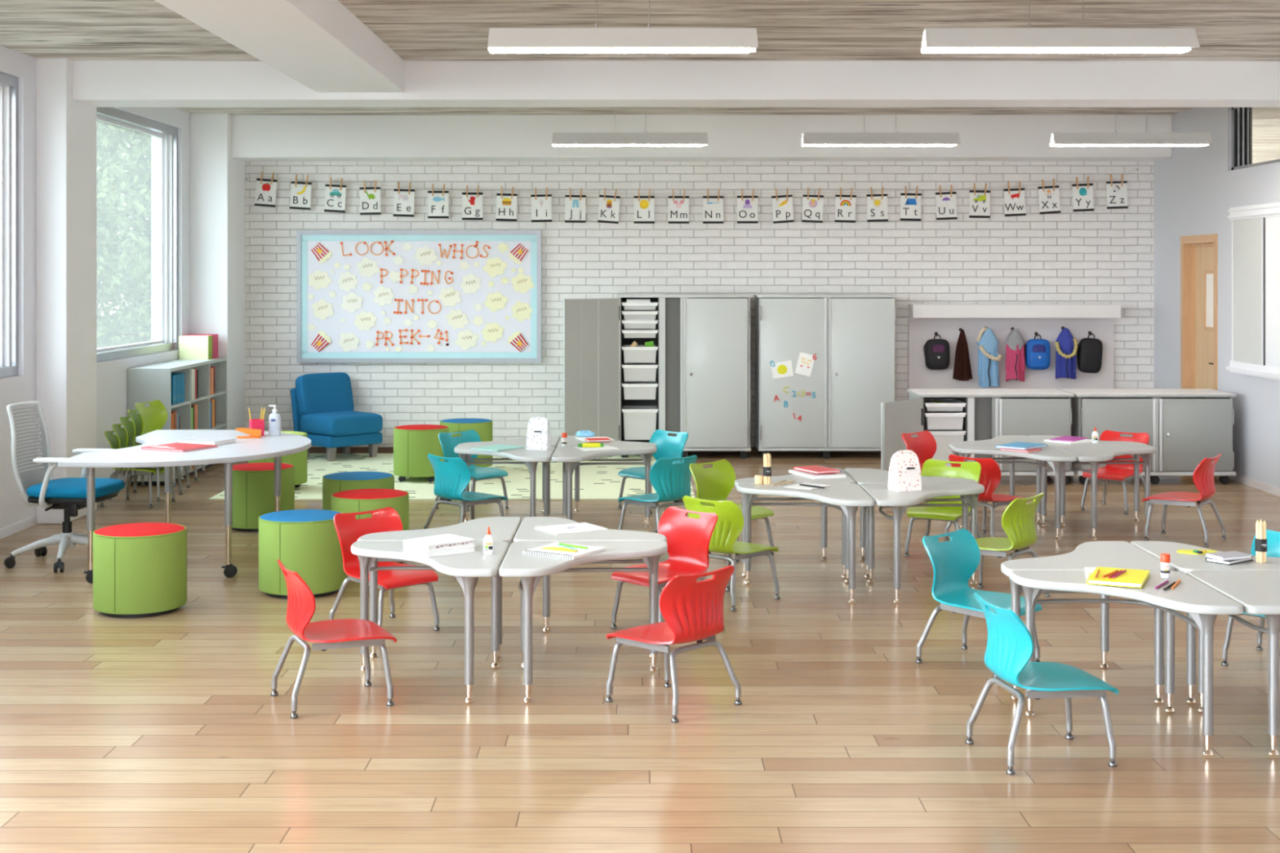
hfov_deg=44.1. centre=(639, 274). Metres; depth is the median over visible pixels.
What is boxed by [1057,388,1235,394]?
countertop
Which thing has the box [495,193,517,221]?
card
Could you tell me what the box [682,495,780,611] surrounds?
chair
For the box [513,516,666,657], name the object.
student desk
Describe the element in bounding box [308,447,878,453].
baseboard
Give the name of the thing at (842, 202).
picture
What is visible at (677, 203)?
picture
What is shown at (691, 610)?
chair
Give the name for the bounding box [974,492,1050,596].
chair
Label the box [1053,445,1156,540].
student desk
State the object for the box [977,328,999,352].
hood
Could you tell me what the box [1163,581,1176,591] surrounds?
pencil
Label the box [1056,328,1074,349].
hood
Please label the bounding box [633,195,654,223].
card
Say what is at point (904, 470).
lunch bag
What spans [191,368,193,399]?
book
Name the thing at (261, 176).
clothespin
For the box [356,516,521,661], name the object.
student desk
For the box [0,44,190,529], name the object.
wall
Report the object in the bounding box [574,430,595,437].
tissue
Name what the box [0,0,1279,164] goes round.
ceiling
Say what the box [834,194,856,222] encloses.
card
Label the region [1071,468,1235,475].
toe kick
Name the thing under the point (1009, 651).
chair
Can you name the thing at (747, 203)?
picture
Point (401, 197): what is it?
picture
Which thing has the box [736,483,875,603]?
student desk
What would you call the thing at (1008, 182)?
clothespin
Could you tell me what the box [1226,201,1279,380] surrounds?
board
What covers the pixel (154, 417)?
chair
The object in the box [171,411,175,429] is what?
book
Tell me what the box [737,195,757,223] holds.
card
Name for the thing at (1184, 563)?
student desk
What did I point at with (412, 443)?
stool
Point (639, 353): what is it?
tray
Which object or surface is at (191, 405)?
book
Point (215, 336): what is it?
file box
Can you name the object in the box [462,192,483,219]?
card
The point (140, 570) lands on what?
stool
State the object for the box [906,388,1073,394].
countertop
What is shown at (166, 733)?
floor
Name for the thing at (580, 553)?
spiral notebook
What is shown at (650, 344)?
block
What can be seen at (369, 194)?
picture
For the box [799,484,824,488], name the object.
pen
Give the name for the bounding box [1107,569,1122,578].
pencil
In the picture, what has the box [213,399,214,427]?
book
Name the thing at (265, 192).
card
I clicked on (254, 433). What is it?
stapler
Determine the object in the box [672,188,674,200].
clothespin
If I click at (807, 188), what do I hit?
clothespin
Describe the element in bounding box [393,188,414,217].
card
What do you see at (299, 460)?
stool
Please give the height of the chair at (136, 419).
0.570 m
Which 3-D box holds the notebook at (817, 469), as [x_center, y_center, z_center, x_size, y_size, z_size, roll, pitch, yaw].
[1.057,1.163,9.443,0.165,0.014,0.258,0,0,-27]
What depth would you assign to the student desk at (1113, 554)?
6.56 m
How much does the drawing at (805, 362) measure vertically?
0.234 m
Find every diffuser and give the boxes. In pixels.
[488,48,750,53]
[552,144,703,146]
[801,134,955,146]
[921,31,1191,53]
[1050,134,1208,146]
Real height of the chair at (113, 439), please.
0.570 m
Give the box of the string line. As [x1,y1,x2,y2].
[247,168,1140,193]
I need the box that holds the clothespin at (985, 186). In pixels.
[984,183,986,195]
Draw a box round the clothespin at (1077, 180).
[1075,177,1078,189]
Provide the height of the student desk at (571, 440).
0.555 m
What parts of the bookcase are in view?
panel, panel, shelf, shelf, shelf, shelf, shelf, shelf, panel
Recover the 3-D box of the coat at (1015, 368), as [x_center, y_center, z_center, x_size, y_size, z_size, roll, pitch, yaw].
[3.655,0.783,15.420,0.200,0.514,0.146,0,0,-9]
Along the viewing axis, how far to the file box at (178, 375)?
13.41 m
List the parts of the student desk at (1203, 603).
leg, rail, leg, leg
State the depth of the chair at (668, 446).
11.92 m
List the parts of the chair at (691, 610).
leg, seat frame, leg, leg, leg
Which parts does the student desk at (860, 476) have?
leg, leg, rail, leg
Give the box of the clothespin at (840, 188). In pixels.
[840,187,841,199]
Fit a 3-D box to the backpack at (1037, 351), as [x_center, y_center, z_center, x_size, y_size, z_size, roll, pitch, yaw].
[3.888,0.753,15.441,0.250,0.348,0.141,0,0,0]
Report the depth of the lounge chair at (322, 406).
15.02 m
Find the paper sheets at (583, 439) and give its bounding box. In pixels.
[575,436,615,441]
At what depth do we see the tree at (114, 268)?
21.94 m
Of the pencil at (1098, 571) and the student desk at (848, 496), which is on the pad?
the pencil at (1098, 571)
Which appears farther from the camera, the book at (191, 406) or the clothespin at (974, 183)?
the clothespin at (974, 183)
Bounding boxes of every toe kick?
[683,447,751,451]
[755,442,880,451]
[1000,471,1074,475]
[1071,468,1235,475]
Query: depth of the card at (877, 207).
15.50 m
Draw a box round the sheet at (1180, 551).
[1177,549,1217,555]
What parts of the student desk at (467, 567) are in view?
leg, rail, leg, leg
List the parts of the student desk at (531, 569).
leg, leg, rail, leg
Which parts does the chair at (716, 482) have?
leg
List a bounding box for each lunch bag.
[526,417,551,450]
[888,449,921,492]
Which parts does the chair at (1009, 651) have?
leg, leg, seat frame, leg, leg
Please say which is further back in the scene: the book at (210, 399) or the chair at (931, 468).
the book at (210, 399)
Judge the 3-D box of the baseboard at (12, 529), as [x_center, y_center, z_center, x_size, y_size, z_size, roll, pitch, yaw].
[-4.239,1.720,7.800,0.012,0.060,6.600,0,0,0]
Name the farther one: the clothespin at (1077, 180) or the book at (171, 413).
the clothespin at (1077, 180)
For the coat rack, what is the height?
1.465 m
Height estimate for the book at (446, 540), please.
0.025 m
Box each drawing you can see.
[771,360,793,378]
[795,351,814,377]
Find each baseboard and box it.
[0,515,37,539]
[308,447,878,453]
[1227,474,1279,496]
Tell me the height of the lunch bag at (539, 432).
0.223 m
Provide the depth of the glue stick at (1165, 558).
6.22 m
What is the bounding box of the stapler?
[235,427,262,438]
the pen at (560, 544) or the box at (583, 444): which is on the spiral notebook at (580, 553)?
the pen at (560, 544)
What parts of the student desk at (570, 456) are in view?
leg, leg, rail, leg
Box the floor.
[0,453,1279,852]
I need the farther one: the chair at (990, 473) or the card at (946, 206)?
the card at (946, 206)
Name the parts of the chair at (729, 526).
leg, leg, seat frame, leg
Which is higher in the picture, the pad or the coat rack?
the coat rack
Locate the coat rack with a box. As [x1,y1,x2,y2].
[908,303,1120,399]
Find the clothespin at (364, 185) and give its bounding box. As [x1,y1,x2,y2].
[363,180,365,192]
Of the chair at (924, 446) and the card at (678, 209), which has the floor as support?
the chair at (924, 446)
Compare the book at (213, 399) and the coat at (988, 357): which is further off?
the coat at (988, 357)
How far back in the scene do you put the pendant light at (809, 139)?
12.25 m
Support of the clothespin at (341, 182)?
attached to the string line
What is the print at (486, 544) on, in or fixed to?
attached to the glue bottle at (488, 541)
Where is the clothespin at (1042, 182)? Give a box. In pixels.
[1041,179,1044,191]
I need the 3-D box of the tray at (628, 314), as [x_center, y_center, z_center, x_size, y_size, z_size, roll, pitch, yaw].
[-0.001,0.386,15.223,0.349,0.080,0.414,0,0,0]
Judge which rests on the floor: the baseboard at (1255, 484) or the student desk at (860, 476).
the student desk at (860, 476)
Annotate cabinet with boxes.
[563,293,751,458]
[753,293,897,458]
[880,388,1074,484]
[1057,388,1236,484]
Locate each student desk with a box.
[351,541,509,703]
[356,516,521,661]
[453,445,555,522]
[457,435,560,521]
[498,541,667,703]
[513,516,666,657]
[551,445,657,528]
[557,435,656,522]
[734,468,855,577]
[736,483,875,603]
[843,468,978,577]
[860,483,984,603]
[947,435,1048,523]
[951,445,1076,540]
[1000,541,1175,703]
[1009,570,1243,755]
[1027,435,1148,522]
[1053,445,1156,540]
[1130,541,1279,703]
[1186,570,1279,756]
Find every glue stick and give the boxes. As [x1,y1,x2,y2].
[561,432,567,446]
[1160,553,1170,578]
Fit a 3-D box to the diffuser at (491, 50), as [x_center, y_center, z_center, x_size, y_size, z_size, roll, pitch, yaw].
[-0.092,-1.048,7.100,1.168,0.088,0.116,0,0,0]
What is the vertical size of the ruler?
0.002 m
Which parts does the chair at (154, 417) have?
leg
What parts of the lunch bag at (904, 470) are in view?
rolled handle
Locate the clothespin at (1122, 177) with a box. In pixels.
[1120,173,1123,186]
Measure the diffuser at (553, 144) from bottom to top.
0.088 m
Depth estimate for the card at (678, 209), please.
15.50 m
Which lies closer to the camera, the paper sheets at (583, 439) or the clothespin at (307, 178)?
the paper sheets at (583, 439)
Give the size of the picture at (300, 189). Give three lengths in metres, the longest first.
0.092 x 0.087 x 0.002 m
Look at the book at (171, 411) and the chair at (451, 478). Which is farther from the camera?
the book at (171, 411)
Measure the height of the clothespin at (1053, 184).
0.120 m
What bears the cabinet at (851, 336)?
on the floor
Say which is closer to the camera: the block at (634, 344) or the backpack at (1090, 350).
the block at (634, 344)
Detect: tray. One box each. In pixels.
[621,302,657,310]
[621,310,657,319]
[621,319,657,328]
[621,328,657,337]
[621,345,657,362]
[621,362,657,381]
[621,381,657,399]
[621,405,657,439]
[924,399,966,411]
[924,409,966,429]
[924,428,966,466]
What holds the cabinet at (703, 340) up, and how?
on the floor
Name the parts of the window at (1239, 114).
sash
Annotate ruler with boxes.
[557,544,577,550]
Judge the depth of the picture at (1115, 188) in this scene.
15.49 m
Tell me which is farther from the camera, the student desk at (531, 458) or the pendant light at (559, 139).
the pendant light at (559, 139)
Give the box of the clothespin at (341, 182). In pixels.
[339,177,342,190]
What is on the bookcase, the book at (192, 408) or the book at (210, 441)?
the book at (192, 408)
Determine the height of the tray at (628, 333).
0.077 m
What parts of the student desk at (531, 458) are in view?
leg, rail, leg, leg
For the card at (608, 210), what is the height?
0.284 m
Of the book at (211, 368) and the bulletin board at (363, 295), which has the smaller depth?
the book at (211, 368)
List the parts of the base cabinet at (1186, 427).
panel, door, panel, edge pull, edge pull, door, panel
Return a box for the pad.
[1087,566,1150,588]
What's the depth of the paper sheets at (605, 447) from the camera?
10.83 m
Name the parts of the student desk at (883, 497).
leg, leg, rail, leg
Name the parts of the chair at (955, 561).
leg, seat frame, leg, leg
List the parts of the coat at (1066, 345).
fur trim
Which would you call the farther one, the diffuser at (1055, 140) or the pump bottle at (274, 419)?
the diffuser at (1055, 140)
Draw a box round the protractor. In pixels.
[541,546,577,552]
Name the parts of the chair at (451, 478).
leg, leg, seat frame, leg, leg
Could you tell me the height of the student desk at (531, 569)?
0.555 m
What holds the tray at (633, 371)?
in the cabinet at (703, 340)
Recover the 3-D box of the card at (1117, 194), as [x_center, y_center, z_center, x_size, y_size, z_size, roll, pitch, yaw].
[4.679,-0.784,15.497,0.204,0.270,0.011,-2,0,0]
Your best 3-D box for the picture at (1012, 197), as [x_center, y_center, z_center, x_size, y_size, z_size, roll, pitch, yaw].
[3.670,-0.764,15.494,0.112,0.074,0.003,-3,0,0]
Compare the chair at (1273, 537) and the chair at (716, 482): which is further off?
the chair at (716, 482)
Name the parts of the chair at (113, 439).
leg, leg, seat frame, leg, leg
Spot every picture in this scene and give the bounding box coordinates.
[262,182,270,191]
[296,185,305,194]
[329,189,341,197]
[365,191,375,199]
[398,194,408,200]
[432,196,444,201]
[468,195,475,204]
[502,198,511,204]
[538,199,543,206]
[572,199,578,207]
[606,199,612,208]
[639,199,648,208]
[673,200,684,208]
[742,199,751,208]
[777,200,787,206]
[808,198,817,207]
[840,200,851,205]
[872,198,880,207]
[904,198,916,204]
[942,197,950,204]
[973,195,986,202]
[1008,193,1019,200]
[1045,190,1052,198]
[1079,187,1087,195]
[1112,185,1119,191]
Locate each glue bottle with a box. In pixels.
[483,526,493,554]
[1091,426,1098,443]
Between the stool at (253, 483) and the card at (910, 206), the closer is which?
the stool at (253, 483)
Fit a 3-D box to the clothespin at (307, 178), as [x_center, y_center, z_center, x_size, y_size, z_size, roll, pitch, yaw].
[-3.266,-0.918,15.496,0.029,0.120,0.029,0,0,0]
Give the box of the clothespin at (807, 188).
[807,187,808,199]
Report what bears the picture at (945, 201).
attached to the card at (946, 206)
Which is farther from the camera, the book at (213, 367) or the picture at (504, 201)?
the picture at (504, 201)
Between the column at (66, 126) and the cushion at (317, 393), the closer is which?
the column at (66, 126)
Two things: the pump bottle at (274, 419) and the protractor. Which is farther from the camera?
the pump bottle at (274, 419)
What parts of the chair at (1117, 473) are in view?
leg, leg, seat frame, leg, leg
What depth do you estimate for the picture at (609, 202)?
15.49 m
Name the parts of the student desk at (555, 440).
leg, rail, leg, leg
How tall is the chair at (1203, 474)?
0.570 m
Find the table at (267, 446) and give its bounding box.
[57,429,311,583]
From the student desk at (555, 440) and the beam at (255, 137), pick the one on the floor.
the student desk at (555, 440)
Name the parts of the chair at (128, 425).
leg, leg, leg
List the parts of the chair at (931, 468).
leg, leg, seat frame, leg, leg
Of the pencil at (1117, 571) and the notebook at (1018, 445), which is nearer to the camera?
the pencil at (1117, 571)
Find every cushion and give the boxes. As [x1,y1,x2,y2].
[295,372,354,416]
[300,410,382,436]
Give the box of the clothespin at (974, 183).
[973,182,975,195]
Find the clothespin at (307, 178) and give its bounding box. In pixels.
[305,174,308,186]
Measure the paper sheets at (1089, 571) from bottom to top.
0.004 m
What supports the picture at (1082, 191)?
attached to the card at (1082, 197)
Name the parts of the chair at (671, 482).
leg, seat frame, leg, leg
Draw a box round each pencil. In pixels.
[1094,568,1099,578]
[1102,569,1118,577]
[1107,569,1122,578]
[1112,569,1126,578]
[1155,579,1168,589]
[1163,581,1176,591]
[1171,579,1180,589]
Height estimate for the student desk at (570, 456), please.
0.555 m
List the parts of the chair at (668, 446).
leg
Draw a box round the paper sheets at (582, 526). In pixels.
[534,522,607,534]
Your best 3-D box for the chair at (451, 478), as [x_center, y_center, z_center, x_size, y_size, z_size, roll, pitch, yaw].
[-1.145,1.465,10.458,0.397,0.570,0.444,0,0,44]
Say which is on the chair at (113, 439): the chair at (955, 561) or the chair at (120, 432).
the chair at (120, 432)
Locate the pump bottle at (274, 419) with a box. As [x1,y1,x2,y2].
[268,404,280,435]
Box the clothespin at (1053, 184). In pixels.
[1052,178,1054,191]
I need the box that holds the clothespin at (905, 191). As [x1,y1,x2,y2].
[904,186,906,198]
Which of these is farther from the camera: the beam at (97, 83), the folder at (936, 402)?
the folder at (936, 402)
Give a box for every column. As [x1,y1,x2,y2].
[35,57,96,524]
[190,113,244,430]
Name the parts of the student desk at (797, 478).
leg, rail, leg, leg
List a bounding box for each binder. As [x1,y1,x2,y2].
[788,469,846,479]
[1044,439,1091,444]
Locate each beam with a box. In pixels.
[72,60,1279,106]
[154,0,404,92]
[231,114,1171,161]
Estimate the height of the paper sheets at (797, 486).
0.002 m
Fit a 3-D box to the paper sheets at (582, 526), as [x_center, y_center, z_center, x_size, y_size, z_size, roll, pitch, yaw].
[-0.324,1.191,7.425,0.272,0.007,0.211,0,0,-32]
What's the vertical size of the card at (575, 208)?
0.270 m
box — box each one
[171,373,180,404]
[171,373,184,402]
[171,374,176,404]
[178,335,212,359]
[182,333,217,358]
[577,442,604,447]
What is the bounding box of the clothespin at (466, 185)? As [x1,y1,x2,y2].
[466,185,467,197]
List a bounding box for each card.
[254,177,277,207]
[289,181,311,209]
[324,184,346,213]
[360,186,381,214]
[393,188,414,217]
[427,191,448,218]
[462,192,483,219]
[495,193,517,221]
[530,194,551,222]
[564,195,586,222]
[597,195,620,223]
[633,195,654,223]
[668,195,688,223]
[702,195,724,223]
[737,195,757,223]
[771,194,794,223]
[801,194,823,222]
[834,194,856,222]
[866,193,888,222]
[900,192,921,221]
[935,191,957,220]
[968,190,990,217]
[1004,187,1026,216]
[1037,185,1060,214]
[1071,183,1093,211]
[1106,180,1128,208]
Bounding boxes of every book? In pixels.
[171,410,177,429]
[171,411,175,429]
[171,413,173,429]
[177,413,178,429]
[177,436,235,444]
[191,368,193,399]
[191,404,195,429]
[191,404,197,429]
[191,405,194,429]
[191,407,193,429]
[193,368,195,399]
[195,368,196,399]
[196,369,198,398]
[209,366,214,394]
[209,367,211,395]
[209,399,213,427]
[209,400,212,428]
[211,368,213,394]
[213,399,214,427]
[214,399,215,426]
[403,533,474,551]
[404,544,475,557]
[585,437,610,442]
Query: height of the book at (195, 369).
0.265 m
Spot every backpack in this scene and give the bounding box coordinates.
[923,333,949,369]
[1024,333,1050,369]
[1076,333,1102,373]
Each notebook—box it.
[471,444,524,451]
[523,542,604,559]
[793,465,840,474]
[995,441,1047,449]
[1000,448,1041,453]
[1205,551,1253,560]
[1205,555,1253,564]
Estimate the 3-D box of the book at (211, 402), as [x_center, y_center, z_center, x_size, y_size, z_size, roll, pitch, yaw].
[-4.005,1.270,14.351,0.220,0.250,0.051,0,0,0]
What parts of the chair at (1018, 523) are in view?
leg, seat frame, leg, leg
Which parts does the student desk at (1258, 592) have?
leg, rail, leg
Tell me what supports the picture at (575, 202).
attached to the card at (575, 208)
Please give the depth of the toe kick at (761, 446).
14.98 m
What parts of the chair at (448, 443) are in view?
leg, seat frame, leg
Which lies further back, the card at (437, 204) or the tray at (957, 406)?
the card at (437, 204)
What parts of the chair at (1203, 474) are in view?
leg, leg, seat frame, leg, leg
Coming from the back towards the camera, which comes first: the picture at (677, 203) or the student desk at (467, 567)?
the picture at (677, 203)
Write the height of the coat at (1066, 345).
0.498 m
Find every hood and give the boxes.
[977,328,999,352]
[1004,328,1025,350]
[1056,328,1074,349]
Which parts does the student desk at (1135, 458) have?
leg, rail, leg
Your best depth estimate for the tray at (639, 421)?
15.04 m
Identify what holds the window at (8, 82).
in the wall at (111, 375)
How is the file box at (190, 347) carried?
on the bookcase
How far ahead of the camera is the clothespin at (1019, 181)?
15.48 m
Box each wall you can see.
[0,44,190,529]
[244,160,1154,447]
[1154,106,1279,488]
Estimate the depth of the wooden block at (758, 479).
9.02 m
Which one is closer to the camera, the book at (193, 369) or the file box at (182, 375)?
the file box at (182, 375)
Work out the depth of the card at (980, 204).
15.50 m
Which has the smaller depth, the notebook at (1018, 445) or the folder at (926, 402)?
the notebook at (1018, 445)
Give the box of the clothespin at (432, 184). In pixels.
[431,183,433,195]
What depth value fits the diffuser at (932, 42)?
7.05 m
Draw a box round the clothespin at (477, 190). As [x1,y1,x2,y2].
[476,185,479,197]
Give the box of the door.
[1180,233,1217,390]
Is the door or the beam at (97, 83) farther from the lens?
the door
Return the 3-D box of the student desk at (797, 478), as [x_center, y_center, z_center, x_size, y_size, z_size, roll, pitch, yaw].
[0.899,1.472,9.422,0.699,0.555,0.699,0,0,0]
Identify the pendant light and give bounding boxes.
[487,0,758,53]
[551,106,707,146]
[801,106,960,146]
[920,0,1199,53]
[1049,106,1213,146]
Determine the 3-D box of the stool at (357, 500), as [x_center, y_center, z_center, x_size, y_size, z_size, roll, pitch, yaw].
[-1.639,1.534,9.600,0.467,0.431,0.467,0,0,-3]
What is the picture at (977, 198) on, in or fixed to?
attached to the card at (980, 204)
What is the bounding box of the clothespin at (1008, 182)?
[1007,181,1009,194]
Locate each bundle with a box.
[763,453,771,484]
[1254,519,1266,563]
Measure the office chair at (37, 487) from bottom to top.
0.968 m
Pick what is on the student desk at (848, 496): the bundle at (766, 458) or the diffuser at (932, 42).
the bundle at (766, 458)
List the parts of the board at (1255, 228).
tack panel, panel frame, white panel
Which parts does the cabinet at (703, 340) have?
edge pull, door, panel, edge pull, panel, door, panel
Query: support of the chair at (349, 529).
on the floor
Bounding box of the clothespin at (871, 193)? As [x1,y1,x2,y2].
[870,186,872,199]
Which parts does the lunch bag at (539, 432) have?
rolled handle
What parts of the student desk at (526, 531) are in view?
leg, rail, leg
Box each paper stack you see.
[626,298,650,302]
[626,319,654,319]
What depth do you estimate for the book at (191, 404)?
13.90 m
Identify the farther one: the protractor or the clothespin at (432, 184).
the clothespin at (432, 184)
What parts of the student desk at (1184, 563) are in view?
leg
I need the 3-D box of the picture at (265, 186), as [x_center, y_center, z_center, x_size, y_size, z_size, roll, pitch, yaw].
[-3.664,-0.863,15.494,0.084,0.082,0.004,4,0,0]
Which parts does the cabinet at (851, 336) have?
panel, door, panel, edge pull, edge pull, door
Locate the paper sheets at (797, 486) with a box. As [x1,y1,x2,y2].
[783,482,831,489]
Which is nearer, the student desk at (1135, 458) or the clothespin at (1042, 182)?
the student desk at (1135, 458)
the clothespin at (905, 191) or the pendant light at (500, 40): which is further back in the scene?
the clothespin at (905, 191)
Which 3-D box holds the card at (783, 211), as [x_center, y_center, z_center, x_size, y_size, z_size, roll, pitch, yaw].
[1.401,-0.645,15.498,0.222,0.284,0.010,0,0,0]
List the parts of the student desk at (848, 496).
leg, rail, leg, leg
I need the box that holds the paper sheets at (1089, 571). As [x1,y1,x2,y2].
[1084,567,1097,580]
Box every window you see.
[0,71,17,378]
[96,106,177,362]
[1231,106,1279,170]
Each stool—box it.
[93,522,186,617]
[231,462,294,531]
[248,431,306,487]
[258,509,345,598]
[322,471,394,510]
[331,488,408,563]
[393,424,448,482]
[440,417,492,466]
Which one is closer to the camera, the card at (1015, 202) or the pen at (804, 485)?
the pen at (804, 485)
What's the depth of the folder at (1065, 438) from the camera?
11.32 m
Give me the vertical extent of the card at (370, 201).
0.270 m
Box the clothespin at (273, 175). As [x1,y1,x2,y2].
[271,172,274,184]
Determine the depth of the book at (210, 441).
9.79 m
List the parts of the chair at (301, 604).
leg, leg, seat frame, leg, leg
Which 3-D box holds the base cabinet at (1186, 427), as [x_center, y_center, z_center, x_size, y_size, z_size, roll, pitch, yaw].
[4.298,1.371,13.443,1.327,0.757,0.655,0,0,0]
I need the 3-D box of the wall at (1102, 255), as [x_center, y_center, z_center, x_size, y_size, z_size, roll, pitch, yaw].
[0.380,0.113,15.685,9.960,3.274,0.250,0,0,0]
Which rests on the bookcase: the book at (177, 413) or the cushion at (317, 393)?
the book at (177, 413)
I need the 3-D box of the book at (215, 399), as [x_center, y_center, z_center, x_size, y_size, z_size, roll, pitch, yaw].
[-4.005,1.270,14.483,0.220,0.250,0.045,0,0,0]
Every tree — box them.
[96,120,151,347]
[96,128,151,348]
[96,133,151,344]
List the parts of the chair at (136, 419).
leg, leg, leg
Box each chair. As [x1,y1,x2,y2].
[4,400,124,573]
[100,431,175,508]
[107,423,182,501]
[118,416,190,494]
[123,409,198,487]
[130,400,205,479]
[271,560,396,719]
[290,372,382,461]
[328,506,439,631]
[423,453,507,528]
[435,429,508,514]
[604,564,742,723]
[610,506,724,629]
[617,429,691,513]
[617,454,697,533]
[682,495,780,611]
[689,459,773,562]
[901,430,936,502]
[904,458,982,556]
[915,528,1041,677]
[944,453,1024,540]
[964,592,1119,775]
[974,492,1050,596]
[1080,430,1152,515]
[1142,453,1226,547]
[1221,529,1279,666]
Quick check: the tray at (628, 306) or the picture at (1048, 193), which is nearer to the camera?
the tray at (628, 306)
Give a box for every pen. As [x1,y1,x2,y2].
[558,542,587,549]
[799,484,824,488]
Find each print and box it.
[269,418,276,429]
[435,541,472,548]
[484,542,492,550]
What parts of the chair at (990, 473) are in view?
leg, leg, leg, seat frame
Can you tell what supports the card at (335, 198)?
hanging from the string line
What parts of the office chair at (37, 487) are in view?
frame, backrest, arm, seat, arm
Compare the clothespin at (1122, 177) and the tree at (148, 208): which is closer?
the clothespin at (1122, 177)
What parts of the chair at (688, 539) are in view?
leg, leg, seat frame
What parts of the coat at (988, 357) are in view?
fur trim, fur trim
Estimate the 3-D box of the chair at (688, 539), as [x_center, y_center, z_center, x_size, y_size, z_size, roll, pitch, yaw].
[0.124,1.465,7.821,0.444,0.570,0.397,0,0,-42]
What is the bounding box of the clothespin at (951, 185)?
[950,184,952,196]
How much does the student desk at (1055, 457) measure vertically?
0.555 m
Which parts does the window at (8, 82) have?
sash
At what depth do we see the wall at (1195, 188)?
13.82 m
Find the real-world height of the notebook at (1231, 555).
0.016 m
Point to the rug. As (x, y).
(597, 482)
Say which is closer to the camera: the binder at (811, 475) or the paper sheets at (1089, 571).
the paper sheets at (1089, 571)
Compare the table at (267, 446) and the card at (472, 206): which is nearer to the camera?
the table at (267, 446)
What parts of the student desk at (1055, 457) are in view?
leg, rail, leg, leg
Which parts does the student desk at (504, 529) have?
leg, rail, leg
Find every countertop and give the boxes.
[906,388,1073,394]
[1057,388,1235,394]
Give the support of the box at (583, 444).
on the paper sheets at (605, 447)
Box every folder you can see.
[141,442,217,452]
[924,400,936,403]
[932,400,946,403]
[942,400,956,403]
[1049,435,1087,441]
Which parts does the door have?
vision frame, vision panel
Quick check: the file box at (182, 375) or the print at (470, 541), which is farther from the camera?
the file box at (182, 375)
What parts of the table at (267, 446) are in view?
leg, leg, leg, leg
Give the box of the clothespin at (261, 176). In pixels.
[260,171,262,183]
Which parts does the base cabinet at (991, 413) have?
edge pull, door, panel, edge pull, panel, door, panel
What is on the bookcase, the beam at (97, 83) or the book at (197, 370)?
the book at (197, 370)
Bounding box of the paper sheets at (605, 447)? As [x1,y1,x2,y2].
[573,445,618,450]
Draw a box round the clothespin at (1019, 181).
[1018,181,1020,193]
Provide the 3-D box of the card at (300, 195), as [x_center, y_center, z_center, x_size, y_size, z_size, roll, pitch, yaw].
[-3.327,-0.777,15.498,0.219,0.281,0.009,0,0,0]
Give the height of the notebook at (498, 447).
0.010 m
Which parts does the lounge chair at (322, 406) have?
leg, frame, leg, leg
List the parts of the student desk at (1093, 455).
leg, leg, rail, leg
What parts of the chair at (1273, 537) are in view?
leg, leg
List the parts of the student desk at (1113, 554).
leg, rail, leg, leg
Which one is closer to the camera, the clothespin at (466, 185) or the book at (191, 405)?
the book at (191, 405)
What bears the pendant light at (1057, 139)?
hanging from the ceiling
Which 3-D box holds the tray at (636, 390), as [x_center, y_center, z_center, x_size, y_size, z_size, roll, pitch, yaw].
[-0.001,1.112,15.223,0.349,0.152,0.414,0,0,0]
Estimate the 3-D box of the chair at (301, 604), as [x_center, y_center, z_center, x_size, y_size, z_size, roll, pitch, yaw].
[-1.256,1.465,6.493,0.444,0.570,0.397,0,0,-25]
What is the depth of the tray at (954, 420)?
13.18 m
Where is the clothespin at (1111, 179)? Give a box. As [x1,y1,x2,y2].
[1110,173,1112,186]
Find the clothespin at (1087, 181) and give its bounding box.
[1086,176,1088,188]
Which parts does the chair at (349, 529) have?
leg, seat frame, leg, leg, leg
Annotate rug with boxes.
[208,453,694,499]
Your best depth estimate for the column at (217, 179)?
14.90 m
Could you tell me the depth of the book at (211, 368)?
14.39 m
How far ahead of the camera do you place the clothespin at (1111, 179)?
15.48 m
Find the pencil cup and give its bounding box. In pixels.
[248,418,264,435]
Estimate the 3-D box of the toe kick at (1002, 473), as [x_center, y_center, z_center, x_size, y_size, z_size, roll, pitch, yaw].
[2.968,1.655,13.435,1.280,0.033,0.610,0,0,0]
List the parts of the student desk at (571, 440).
leg, rail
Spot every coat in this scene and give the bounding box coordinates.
[952,329,972,381]
[976,326,1002,387]
[1004,328,1025,381]
[1054,328,1077,378]
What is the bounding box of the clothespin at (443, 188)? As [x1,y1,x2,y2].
[442,183,444,195]
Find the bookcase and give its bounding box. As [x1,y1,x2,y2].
[127,357,226,485]
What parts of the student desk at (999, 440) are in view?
leg, rail, leg, leg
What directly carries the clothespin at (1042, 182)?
attached to the string line
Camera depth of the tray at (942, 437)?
13.18 m
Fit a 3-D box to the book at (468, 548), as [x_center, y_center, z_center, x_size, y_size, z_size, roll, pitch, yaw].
[-0.867,1.181,6.835,0.235,0.026,0.214,0,0,-36]
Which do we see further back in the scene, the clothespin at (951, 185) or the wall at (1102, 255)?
the wall at (1102, 255)
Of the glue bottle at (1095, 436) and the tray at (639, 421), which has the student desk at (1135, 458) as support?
the glue bottle at (1095, 436)
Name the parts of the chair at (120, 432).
leg, leg, leg, leg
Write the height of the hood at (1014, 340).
0.210 m
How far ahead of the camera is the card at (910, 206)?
15.50 m
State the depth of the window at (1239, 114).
13.46 m
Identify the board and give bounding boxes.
[297,230,541,362]
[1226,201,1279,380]
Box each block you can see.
[630,341,637,346]
[644,341,653,346]
[754,475,763,484]

